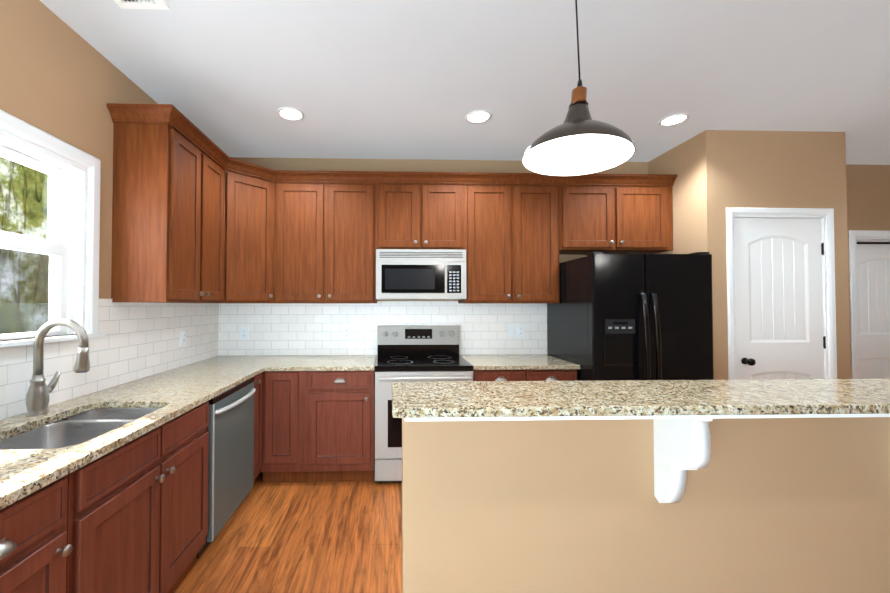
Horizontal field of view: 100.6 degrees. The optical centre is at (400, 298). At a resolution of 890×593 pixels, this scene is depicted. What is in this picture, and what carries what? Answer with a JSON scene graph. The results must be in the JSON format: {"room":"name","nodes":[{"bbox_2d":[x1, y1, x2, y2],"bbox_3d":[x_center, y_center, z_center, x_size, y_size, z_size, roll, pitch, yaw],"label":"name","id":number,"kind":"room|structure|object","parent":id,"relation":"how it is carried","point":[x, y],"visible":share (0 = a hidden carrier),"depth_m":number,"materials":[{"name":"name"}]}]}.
{"room":"kitchen","nodes":[
{"label":"kitchen","id":0,"kind":"room"},
{"bbox_2d":[0,0,157,341],"bbox_3d":[-1.666,-0.010,-0.428,0.160,2.773,7.944,0,-1,-2],"label":"wall","id":1,"kind":"structure","parent":0,"point":[60,79],"depth_m":1.80,"materials":[{"name":"beige paint"}]},
{"bbox_2d":[0,109,104,347],"bbox_3d":[-1.718,-0.282,1.521,0.230,0.980,0.996,0,-1,-2],"label":"kitchen window","id":2,"kind":"structure","parent":1,"relation":"in","point":[52,276],"depth_m":1.84,"materials":[{"name":"white wood"}]},
{"bbox_2d":[0,298,218,419],"bbox_3d":[-1.648,0.248,1.821,0.008,0.505,3.200,0,-1,-2],"label":"backsplash","id":3,"kind":"structure","parent":1,"relation":"attached to","point":[137,341],"depth_m":2.17,"materials":[{"name":"tile"}]},
{"bbox_2d":[107,103,226,302],"bbox_3d":[-1.505,-0.534,2.474,0.330,1.120,0.709,0,-1,-2],"label":"upper cabinet","id":4,"kind":"object","parent":1,"relation":"attached to","point":[199,216],"depth_m":2.13,"materials":[{"name":"brown wood"}]},
{"bbox_2d":[180,330,185,345],"bbox_3d":[-1.666,0.303,2.816,0.014,0.116,0.072,0,-1,-2],"label":"electrical outlet plate","id":5,"kind":"object","parent":1,"relation":"attached to","point":[183,338],"visible":1,"depth_m":2.81,"materials":[{"name":"white plastic"}]},
{"bbox_2d":[174,467,401,592],"bbox_3d":[2.230,1.450,0.351,8.276,0.120,9.524,0,-1,-2],"label":"floor","id":6,"kind":"structure","parent":0,"point":[315,537],"depth_m":2.13,"materials":[{"name":"brown wood"}]},
{"bbox_2d":[0,475,72,592],"bbox_3d":[-1.285,0.956,0.666,0.657,0.879,0.896,0,-1,-2],"label":"base cabinet","id":7,"kind":"object","parent":6,"relation":"on","point":[35,550],"visible":0.83,"depth_m":1.01,"materials":[{"name":"brown wood"}]},
{"bbox_2d":[51,401,208,592],"bbox_3d":[-1.311,0.971,1.546,0.657,0.879,0.862,0,-1,-2],"label":"base cabinet","id":8,"kind":"object","parent":6,"relation":"on","point":[137,515],"visible":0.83,"depth_m":1.45,"materials":[{"name":"brown wood"}]},
{"bbox_2d":[197,377,255,558],"bbox_3d":[-1.301,0.987,2.289,0.651,0.874,0.608,0,-1,-2],"label":"dishwasher","id":9,"kind":"object","parent":6,"relation":"on","point":[230,428],"visible":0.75,"depth_m":2.19,"materials":[{"name":"silver metal"}]},
{"bbox_2d":[253,371,264,485],"bbox_3d":[-1.361,0.991,2.703,0.625,0.880,0.209,0,-1,-2],"label":"base cabinet","id":10,"kind":"object","parent":6,"relation":"on","point":[259,380],"depth_m":2.74,"materials":[{"name":"brown wood"}]},
{"bbox_2d":[265,371,304,482],"bbox_3d":[-0.915,0.998,3.113,0.326,0.880,0.626,0,-1,-2],"label":"base cabinet","id":11,"kind":"object","parent":6,"relation":"on","point":[284,390],"depth_m":2.81,"materials":[{"name":"brown wood"}]},
{"bbox_2d":[0,355,279,509],"bbox_3d":[-1.320,0.517,1.825,0.660,0.032,3.198,0,-1,-2],"label":"countertop","id":12,"kind":"structure","parent":11,"relation":"on","point":[171,394],"depth_m":1.64,"materials":[{"name":"beige stone"}]},
{"bbox_2d":[26,318,89,415],"bbox_3d":[-1.481,0.291,1.618,0.249,0.412,0.128,0,-1,-2],"label":"pull-down faucet","id":13,"kind":"object","parent":12,"relation":"on","point":[37,396],"visible":1,"depth_m":1.58,"materials":[{"name":"grey metal"}]},
{"bbox_2d":[0,408,159,449],"bbox_3d":[-1.291,0.630,1.491,0.439,0.200,0.649,0,-1,-2],"label":"undermount sink","id":14,"kind":"object","parent":12,"relation":"in","point":[82,427],"visible":0.15,"depth_m":1.58,"materials":[{"name":"silver metal"}]},
{"bbox_2d":[305,369,374,481],"bbox_3d":[-0.481,0.998,3.126,0.543,0.880,0.626,0,-1,-2],"label":"base cabinet","id":15,"kind":"object","parent":6,"relation":"on","point":[314,426],"depth_m":2.82,"materials":[{"name":"brown wood"}]},
{"bbox_2d":[268,355,376,370],"bbox_3d":[-0.619,0.540,3.121,0.818,0.032,0.648,0,-1,-2],"label":"countertop","id":16,"kind":"structure","parent":15,"relation":"on","point":[286,362],"depth_m":2.95,"materials":[{"name":"beige stone"}]},
{"bbox_2d":[375,325,472,482],"bbox_3d":[0.174,0.842,3.097,0.760,1.192,0.710,0,-1,-2],"label":"range","id":17,"kind":"object","parent":6,"relation":"on","point":[418,353],"visible":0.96,"depth_m":2.83,"materials":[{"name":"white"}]},
{"bbox_2d":[473,369,576,380],"bbox_3d":[0.972,0.999,3.152,0.829,0.879,0.657,0,-1,-2],"label":"base cabinet","id":18,"kind":"object","parent":6,"relation":"on","point":[525,375],"visible":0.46,"depth_m":2.87,"materials":[{"name":"brown wood"}]},
{"bbox_2d":[459,354,579,369],"bbox_3d":[0.974,0.541,3.169,0.836,0.032,0.646,0,-1,-2],"label":"countertop","id":19,"kind":"structure","parent":18,"relation":"on","point":[517,362],"depth_m":3.00,"materials":[{"name":"beige stone"}]},
{"bbox_2d":[547,251,713,380],"bbox_3d":[1.855,0.546,3.050,0.908,1.781,0.878,0,-1,-2],"label":"refrigerator","id":20,"kind":"object","parent":6,"relation":"on","point":[629,316],"visible":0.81,"depth_m":2.71,"materials":[{"name":"black metal"}]},
{"bbox_2d":[39,0,889,164],"bbox_3d":[2.230,-1.432,0.401,8.276,0.100,9.524,0,-1,-2],"label":"ceiling","id":21,"kind":"structure","parent":0,"point":[385,79],"depth_m":2.16,"materials":[{"name":"white paint"}]},
{"bbox_2d":[114,0,169,9],"bbox_3d":[-1.181,-1.356,1.523,0.220,0.012,0.370,0,-1,-2],"label":"ceiling vent","id":22,"kind":"object","parent":21,"relation":"in","point":[145,4],"visible":1,"depth_m":1.68,"materials":[{"name":"white"}]},
{"bbox_2d":[277,107,303,120],"bbox_3d":[-0.797,-1.339,2.667,0.190,0.007,0.190,0,-1,-2],"label":"recessed light","id":23,"kind":"object","parent":21,"relation":"in","point":[290,113],"visible":1,"depth_m":2.66,"materials":[{"name":"white"}]},
{"bbox_2d":[465,110,491,123],"bbox_3d":[0.575,-1.338,2.707,0.190,0.007,0.190,0,-1,-2],"label":"recessed light","id":24,"kind":"object","parent":21,"relation":"in","point":[477,116],"visible":1,"depth_m":2.70,"materials":[{"name":"white"}]},
{"bbox_2d":[522,0,634,175],"bbox_3d":[0.646,-0.936,1.365,0.375,0.858,0.376,0,-1,-2],"label":"pendant light","id":25,"kind":"object","parent":21,"relation":"hanging from","point":[579,141],"visible":1,"depth_m":1.37,"materials":[{"name":"dark gray painted metal"},{"name":"wood"}]},
{"bbox_2d":[658,113,689,126],"bbox_3d":[2.046,-1.337,2.750,0.190,0.007,0.190,0,-1,-2],"label":"recessed light","id":26,"kind":"object","parent":21,"relation":"in","point":[674,119],"visible":1,"depth_m":2.74,"materials":[{"name":"white"}]},
{"bbox_2d":[231,157,889,373],"bbox_3d":[2.136,0.060,3.596,7.676,2.773,0.120,0,-1,-2],"label":"wall","id":27,"kind":"structure","parent":0,"point":[868,197],"depth_m":3.53,"materials":[{"name":"beige paint"}]},
{"bbox_2d":[241,327,248,339],"bbox_3d":[-1.450,0.323,3.411,0.072,0.116,0.014,0,-1,-2],"label":"electrical outlet plate","id":28,"kind":"object","parent":27,"relation":"attached to","point":[244,333],"visible":1,"depth_m":3.41,"materials":[{"name":"white plastic"}]},
{"bbox_2d":[227,155,274,302],"bbox_3d":[-1.384,-0.522,3.137,0.608,1.120,0.608,0,-1,-2],"label":"upper cabinet","id":29,"kind":"object","parent":27,"relation":"attached to","point":[250,187],"depth_m":2.98,"materials":[{"name":"brown wood"}]},
{"bbox_2d":[275,171,378,302],"bbox_3d":[-0.649,-0.520,3.299,0.868,1.120,0.330,0,-1,-2],"label":"upper cabinet","id":30,"kind":"object","parent":27,"relation":"attached to","point":[327,222],"depth_m":3.14,"materials":[{"name":"brown wood"}]},
{"bbox_2d":[343,327,350,338],"bbox_3d":[-0.499,0.323,3.439,0.072,0.116,0.014,0,-1,-2],"label":"electrical outlet plate","id":31,"kind":"object","parent":27,"relation":"attached to","point":[346,332],"visible":1,"depth_m":3.44,"materials":[{"name":"white plastic"}]},
{"bbox_2d":[218,301,546,355],"bbox_3d":[-0.141,0.277,3.462,3.100,0.505,0.008,0,-1,-2],"label":"backsplash","id":32,"kind":"structure","parent":27,"relation":"attached to","point":[295,328],"depth_m":3.45,"materials":[{"name":"tile"}]},
{"bbox_2d":[379,171,466,250],"bbox_3d":[0.169,-0.750,3.327,0.766,0.658,0.330,0,-1,-2],"label":"upper cabinet","id":33,"kind":"object","parent":27,"relation":"attached to","point":[418,210],"depth_m":3.17,"materials":[{"name":"brown wood"}]},
{"bbox_2d":[376,249,465,299],"bbox_3d":[0.169,-0.203,3.280,0.760,0.421,0.402,0,-1,-2],"label":"over-the-range microwave","id":34,"kind":"object","parent":33,"relation":"attached to","point":[420,274],"visible":1,"depth_m":3.08,"materials":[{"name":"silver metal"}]},
{"bbox_2d":[458,172,562,302],"bbox_3d":[0.968,-0.519,3.347,0.834,1.120,0.330,0,-1,-2],"label":"upper cabinet","id":35,"kind":"object","parent":27,"relation":"attached to","point":[515,220],"depth_m":3.19,"materials":[{"name":"brown wood"}]},
{"bbox_2d":[507,325,514,336],"bbox_3d":[1.051,0.309,3.487,0.072,0.116,0.010,0,-1,-2],"label":"switch plate","id":36,"kind":"object","parent":27,"relation":"attached to","point":[510,330],"visible":1,"depth_m":3.48,"materials":[{"name":"white plastic"}]},
{"bbox_2d":[517,325,523,336],"bbox_3d":[1.141,0.309,3.487,0.072,0.116,0.014,0,-1,-2],"label":"electrical outlet plate","id":37,"kind":"object","parent":27,"relation":"attached to","point":[520,330],"visible":1,"depth_m":3.49,"materials":[{"name":"white plastic"}]},
{"bbox_2d":[563,174,676,254],"bbox_3d":[1.895,-0.753,3.378,1.020,0.651,0.330,0,-1,-2],"label":"upper cabinet","id":38,"kind":"object","parent":27,"relation":"attached to","point":[607,213],"depth_m":3.22,"materials":[{"name":"brown wood"}]},
{"bbox_2d":[848,230,889,378],"bbox_3d":[4.873,0.388,3.663,0.936,2.118,0.138,0,-1,-2],"label":"door frame","id":39,"kind":"structure","parent":27,"relation":"attached to","point":[855,237],"depth_m":3.60,"materials":[{"name":"white wood"}]},
{"bbox_2d":[857,244,889,378],"bbox_3d":[4.872,0.442,3.684,0.758,1.988,0.106,0,-1,-2],"label":"hall door","id":40,"kind":"structure","parent":27,"relation":"in","point":[873,271],"depth_m":3.71,"materials":[{"name":"white wood"}]},
{"bbox_2d":[402,417,889,592],"bbox_3d":[1.471,0.899,1.484,2.928,1.022,0.115,0,-1,-2],"label":"wall","id":41,"kind":"structure","parent":0,"point":[782,505],"depth_m":1.41,"materials":[{"name":"beige paint"}]},
{"bbox_2d":[392,379,889,421],"bbox_3d":[1.478,0.362,1.367,3.020,0.044,0.396,0,-1,-2],"label":"countertop","id":42,"kind":"structure","parent":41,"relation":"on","point":[593,400],"depth_m":1.23,"materials":[{"name":"beige granite"}]},
{"bbox_2d":[653,419,712,502],"bbox_3d":[1.012,0.579,1.322,0.062,0.387,0.192,0,-1,-2],"label":"corbel","id":43,"kind":"object","parent":41,"relation":"attached to","point":[682,447],"visible":0.85,"depth_m":1.33,"materials":[{"name":"white wood"}]},
{"bbox_2d":[648,130,850,379],"bbox_3d":[2.987,0.053,3.232,1.148,2.773,0.655,0,-1,-2],"label":"wall","id":44,"kind":"structure","parent":0,"point":[717,172],"depth_m":2.92,"materials":[{"name":"beige paint"}]},
{"bbox_2d":[735,218,825,379],"bbox_3d":[3.015,0.390,2.894,0.732,2.065,0.106,0,-1,-2],"label":"pantry door","id":45,"kind":"structure","parent":44,"relation":"in","point":[779,304],"depth_m":2.92,"materials":[{"name":"white wood"}]},
{"bbox_2d":[726,207,836,379],"bbox_3d":[3.008,0.358,2.947,0.874,2.154,0.128,0,-1,-2],"label":"door frame","id":46,"kind":"structure","parent":44,"relation":"attached to","point":[825,216],"depth_m":2.90,"materials":[{"name":"white wood"}]},
{"label":"outside","id":47,"kind":"structure","parent":0,"visible":0},
{"bbox_2d":[0,156,47,238],"bbox_3d":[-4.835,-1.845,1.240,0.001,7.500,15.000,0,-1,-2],"label":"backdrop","id":48,"kind":"structure","parent":47,"point":[34,194],"depth_m":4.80,"materials":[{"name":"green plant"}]}
]}

